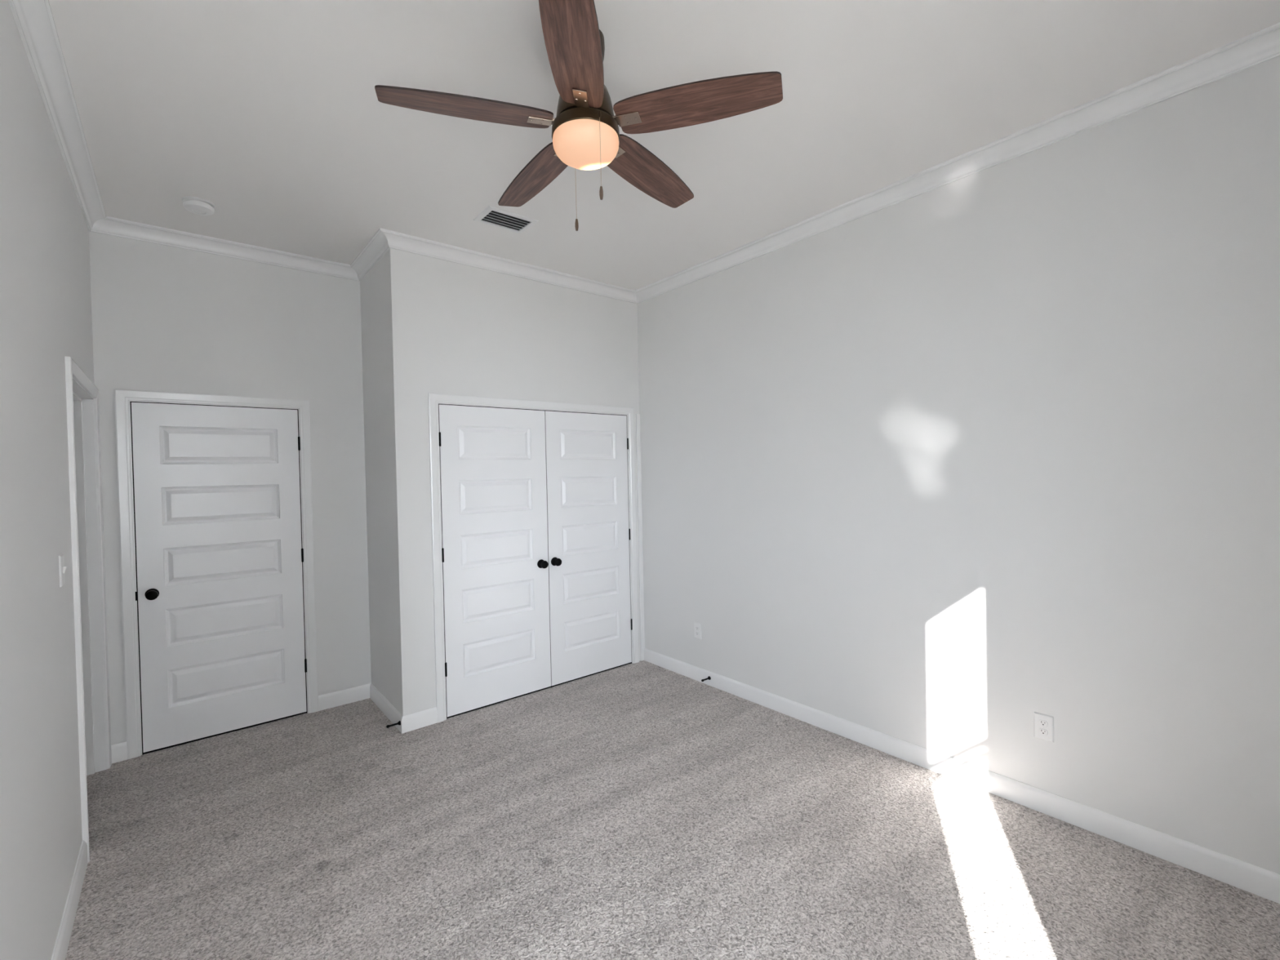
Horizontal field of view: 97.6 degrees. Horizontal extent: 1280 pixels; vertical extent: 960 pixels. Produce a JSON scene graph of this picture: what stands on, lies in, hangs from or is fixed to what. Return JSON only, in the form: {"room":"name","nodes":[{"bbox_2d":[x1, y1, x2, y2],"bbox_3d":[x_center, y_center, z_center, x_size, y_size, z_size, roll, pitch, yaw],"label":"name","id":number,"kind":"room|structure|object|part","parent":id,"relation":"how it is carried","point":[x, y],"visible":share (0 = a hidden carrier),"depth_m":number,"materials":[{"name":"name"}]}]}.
{"room":"empty bedroom","nodes":[
{"label":"empty bedroom","id":0,"kind":"room"},
{"bbox_2d":[0,0,93,959],"bbox_3d":[-1.593,0.068,1.300,0.120,3.061,4.906,-2,1,-40],"label":"wall","id":1,"kind":"structure","parent":0,"point":[46,317],"depth_m":1.73,"materials":[{"name":"white paint"}]},
{"bbox_2d":[8,0,106,231],"bbox_3d":[-1.510,-1.426,1.295,0.077,0.077,4.786,-2,1,-40],"label":"crown molding","id":2,"kind":"structure","parent":1,"relation":"attached to","point":[33,19],"depth_m":2.08,"materials":[{"name":"white paint"}]},
{"bbox_2d":[58,553,66,587],"bbox_3d":[-2.150,0.336,2.090,0.016,0.117,0.076,-2,1,-40],"label":"light switch","id":3,"kind":"object","parent":1,"relation":"attached to","point":[62,568],"visible":1,"depth_m":2.07,"materials":[{"name":"white plastic"}]},
{"bbox_2d":[51,840,88,959],"bbox_3d":[-1.129,1.545,0.905,0.014,0.100,3.710,-2,1,-40],"label":"baseboard","id":4,"kind":"structure","parent":1,"relation":"attached to","point":[60,948],"depth_m":2.01,"materials":[{"name":"white paint"}]},
{"bbox_2d":[64,355,111,862],"bbox_3d":[-2.714,0.547,2.689,0.139,2.107,1.055,-2,1,-40],"label":"door frame","id":5,"kind":"structure","parent":1,"relation":"attached to","point":[82,410],"depth_m":3.04,"materials":[{"name":"white paint"}]},
{"bbox_2d":[88,231,371,745],"bbox_3d":[-1.787,0.028,4.246,3.337,3.061,0.120,-2,1,-40],"label":"wall","id":6,"kind":"structure","parent":0,"point":[166,318],"depth_m":3.59,"materials":[{"name":"white paint"}]},
{"bbox_2d":[111,742,127,763],"bbox_3d":[-2.965,1.549,3.180,0.086,0.100,0.014,-2,1,-40],"label":"baseboard","id":7,"kind":"structure","parent":6,"relation":"attached to","point":[118,751],"depth_m":3.18,"materials":[{"name":"white paint"}]},
{"bbox_2d":[114,388,318,759],"bbox_3d":[-2.623,0.529,3.542,0.963,2.114,0.136,-2,1,-40],"label":"door frame","id":8,"kind":"structure","parent":6,"relation":"attached to","point":[122,397],"depth_m":3.24,"materials":[{"name":"white paint"}]},
{"bbox_2d":[129,401,307,755],"bbox_3d":[-2.580,0.561,3.489,0.847,2.050,0.103,-2,1,-40],"label":"door","id":9,"kind":"structure","parent":6,"relation":"in","point":[217,496],"depth_m":3.47,"materials":[{"name":"white wood"}]},
{"bbox_3d":[-2.918,0.672,3.247,0.012,0.060,0.034,-2,1,-40],"label":"strike plate","id":10,"kind":"part","parent":9,"relation":"part of","materials":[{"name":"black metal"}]},
{"bbox_3d":[-2.836,0.667,3.255,0.064,0.064,0.068,-2,1,-40],"label":"knob","id":11,"kind":"part","parent":9,"relation":"part of","materials":[{"name":"black metal"}]},
{"bbox_2d":[89,216,359,280],"bbox_3d":[-2.507,-1.439,3.525,1.384,0.077,0.077,-2,1,-40],"label":"crown molding","id":12,"kind":"structure","parent":6,"relation":"attached to","point":[108,225],"depth_m":3.46,"materials":[{"name":"white paint"}]},
{"bbox_2d":[318,683,370,711],"bbox_3d":[-2.064,1.519,3.926,0.343,0.100,0.014,-2,1,-40],"label":"baseboard","id":13,"kind":"structure","parent":6,"relation":"attached to","point":[329,700],"depth_m":3.92,"materials":[{"name":"white paint"}]},
{"bbox_2d":[360,254,397,710],"bbox_3d":[-1.725,0.033,3.819,0.120,3.061,0.616,-2,1,-40],"label":"wall","id":14,"kind":"structure","parent":0,"point":[372,285],"depth_m":3.76,"materials":[{"name":"white paint"}]},
{"bbox_2d":[350,228,389,280],"bbox_3d":[-1.770,-1.456,3.658,0.077,0.077,0.813,-2,1,-40],"label":"crown molding","id":15,"kind":"structure","parent":14,"relation":"attached to","point":[377,246],"depth_m":3.63,"materials":[{"name":"white paint"}]},
{"bbox_2d":[369,683,402,733],"bbox_3d":[-1.703,1.514,3.747,0.014,0.100,0.750,-2,1,-40],"label":"baseboard","id":16,"kind":"structure","parent":14,"relation":"attached to","point":[383,704],"depth_m":3.72,"materials":[{"name":"white paint"}]},
{"bbox_2d":[386,720,400,728],"bbox_3d":[-1.518,1.507,3.448,0.081,0.027,0.027,-2,1,-40],"label":"door stop","id":17,"kind":"object","parent":14,"relation":"attached to","point":[399,722],"visible":1,"depth_m":3.44,"materials":[{"name":"black metal"}]},
{"bbox_3d":[-1.512,1.507,3.453,0.066,0.027,0.027,-2,1,-40],"label":"post","id":18,"kind":"part","parent":17,"relation":"part of","materials":[{"name":"black metal"}]},
{"bbox_2d":[384,248,640,715],"bbox_3d":[-0.785,0.009,4.120,1.953,3.061,0.120,-2,1,-40],"label":"wall","id":19,"kind":"structure","parent":0,"point":[453,328],"depth_m":3.68,"materials":[{"name":"white paint"}]},
{"bbox_2d":[401,706,437,733],"bbox_3d":[-1.388,1.511,3.530,0.224,0.100,0.014,-2,1,-40],"label":"baseboard","id":20,"kind":"structure","parent":19,"relation":"attached to","point":[417,720],"depth_m":3.52,"materials":[{"name":"white paint"}]},
{"bbox_2d":[438,404,551,719],"bbox_3d":[-0.968,0.522,3.868,0.790,2.050,0.103,-2,1,-40],"label":"door","id":21,"kind":"structure","parent":19,"relation":"in","point":[493,470],"depth_m":3.86,"materials":[{"name":"white wood"}]},
{"bbox_3d":[-0.701,0.612,4.066,0.064,0.064,0.068,-2,1,-40],"label":"knob","id":22,"kind":"part","parent":21,"relation":"part of","materials":[{"name":"black metal"}]},
{"bbox_2d":[379,227,636,303],"bbox_3d":[-0.783,-1.482,3.997,2.030,0.077,0.077,-2,1,-40],"label":"crown molding","id":23,"kind":"structure","parent":19,"relation":"attached to","point":[396,240],"depth_m":3.86,"materials":[{"name":"white paint"}]},
{"bbox_2d":[427,392,644,722],"bbox_3d":[-0.690,0.479,4.186,1.747,2.114,0.136,-2,1,-40],"label":"door frame","id":24,"kind":"structure","parent":19,"relation":"attached to","point":[434,399],"depth_m":3.90,"materials":[{"name":"white paint"}]},
{"bbox_2d":[545,410,632,687],"bbox_3d":[-0.368,0.502,4.364,0.768,2.050,0.103,-2,1,-40],"label":"door","id":25,"kind":"structure","parent":19,"relation":"in","point":[588,531],"depth_m":4.36,"materials":[{"name":"white wood"}]},
{"bbox_3d":[-0.613,0.605,4.138,0.064,0.064,0.068,-2,1,-40],"label":"knob","id":26,"kind":"part","parent":25,"relation":"part of","materials":[{"name":"black metal"}]},
{"bbox_2d":[48,0,1279,290],"bbox_3d":[-1.234,-1.547,2.353,5.057,0.120,6.306,-2,1,-40],"label":"ceiling","id":27,"kind":"structure","parent":0,"point":[270,113],"depth_m":2.21,"materials":[{"name":"white paint"}]},
{"bbox_2d":[182,195,215,215],"bbox_3d":[-2.343,-1.449,2.977,0.140,0.048,0.140,-2,1,-40],"label":"smoke detector","id":28,"kind":"object","parent":27,"relation":"attached to","point":[198,206],"visible":1,"depth_m":2.94,"materials":[{"name":"white plastic"}]},
{"bbox_2d":[473,205,538,233],"bbox_3d":[-0.778,-1.505,3.255,0.306,0.009,0.220,-2,1,-40],"label":"ceiling vent","id":29,"kind":"object","parent":27,"relation":"in","point":[491,215],"visible":1,"depth_m":3.25,"materials":[{"name":"white metal"}]},
{"bbox_2d":[374,0,782,231],"bbox_3d":[-0.204,-1.201,1.950,1.263,0.602,1.224,-2,1,-40],"label":"ceiling fan","id":30,"kind":"object","parent":27,"relation":"hanging from","point":[586,135],"visible":1,"depth_m":1.80,"materials":[{"name":"brown wood"}]},
{"bbox_3d":[-0.550,-1.190,1.792,0.534,0.006,0.159,-3,12,-18],"label":"blade","id":31,"kind":"part","parent":30,"relation":"part of","materials":[{"name":"brown wood"}]},
{"bbox_3d":[-0.413,-1.200,2.223,0.159,0.006,0.534,-15,8,-36],"label":"blade","id":32,"kind":"part","parent":30,"relation":"part of","materials":[{"name":"brown wood"}]},
{"bbox_3d":[-0.183,-1.194,1.528,0.159,0.006,0.534,10,2,-1],"label":"blade","id":33,"kind":"part","parent":30,"relation":"part of","materials":[{"name":"brown wood"}]},
{"bbox_3d":[-0.184,-1.126,1.914,0.226,0.075,0.226,-2,1,-40],"label":"lamp shade","id":34,"kind":"part","parent":30,"relation":"part of","materials":[{"name":"beige glass"}]},
{"bbox_3d":[-0.128,-1.060,1.810,0.003,0.229,0.002,-2,1,-40],"label":"pull chain","id":35,"kind":"part","parent":30,"relation":"part of","materials":[{"name":"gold metal"}]},
{"bbox_3d":[0.039,-1.209,2.225,0.159,0.006,0.534,-14,-8,35],"label":"blade","id":36,"kind":"part","parent":30,"relation":"part of","materials":[{"name":"brown wood"}]},
{"bbox_3d":[0.181,-1.206,1.796,0.534,0.006,0.159,0,-10,18],"label":"blade","id":37,"kind":"part","parent":30,"relation":"part of","materials":[{"name":"brown wood"}]},
{"bbox_2d":[65,660,1279,959],"bbox_3d":[-1.168,1.633,2.401,5.057,0.120,6.306,-2,1,-40],"label":"floor","id":38,"kind":"structure","parent":0,"point":[643,810],"depth_m":2.33,"materials":[{"name":"beige carpet"}]},
{"bbox_2d":[636,56,1279,874],"bbox_3d":[0.700,-0.020,3.950,0.120,3.061,6.306,-2,1,-40],"label":"wall","id":39,"kind":"structure","parent":0,"point":[942,468],"depth_m":2.58,"materials":[{"name":"white paint"}]},
{"bbox_2d":[693,622,702,639],"bbox_3d":[0.433,1.135,4.218,0.009,0.117,0.076,-2,1,-40],"label":"wall outlet","id":40,"kind":"object","parent":39,"relation":"attached to","point":[697,627],"visible":1,"depth_m":4.21,"materials":[{"name":"white plastic"}]},
{"bbox_2d":[701,675,711,681],"bbox_3d":[0.480,1.457,4.096,0.081,0.027,0.027,-2,1,-40],"label":"door stop","id":41,"kind":"object","parent":39,"relation":"attached to","point":[708,677],"visible":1,"depth_m":4.10,"materials":[{"name":"black metal"}]},
{"bbox_2d":[635,22,1279,303],"bbox_3d":[1.236,-1.511,3.088,0.077,0.077,4.050,-2,1,-40],"label":"crown molding","id":42,"kind":"structure","parent":39,"relation":"attached to","point":[1260,46],"depth_m":2.52,"materials":[{"name":"white paint"}]},
{"bbox_2d":[644,648,1279,903],"bbox_3d":[1.322,1.460,3.153,0.014,0.100,4.050,-2,1,-40],"label":"baseboard","id":43,"kind":"structure","parent":39,"relation":"attached to","point":[1258,881],"depth_m":2.59,"materials":[{"name":"white paint"}]},
{"bbox_2d":[1033,711,1053,742],"bbox_3d":[1.825,1.119,2.535,0.009,0.117,0.076,-2,1,-40],"label":"wall outlet","id":44,"kind":"object","parent":39,"relation":"attached to","point":[1043,723],"visible":1,"depth_m":2.53,"materials":[{"name":"white plastic"}]},
{"bbox_2d":[1039,728,1048,735],"bbox_3d":[1.824,1.138,2.533,0.003,0.025,0.034,-2,1,-40],"label":"socket","id":45,"kind":"object","parent":44,"relation":"attached to","point":[1042,731],"depth_m":2.53,"materials":[{"name":"white plastic"}]},
{"bbox_2d":[1039,720,1048,726],"bbox_3d":[1.823,1.099,2.533,0.003,0.025,0.034,-2,1,-40],"label":"socket","id":46,"kind":"object","parent":44,"relation":"attached to","point":[1042,722],"depth_m":2.53,"materials":[{"name":"white plastic"}]}
]}

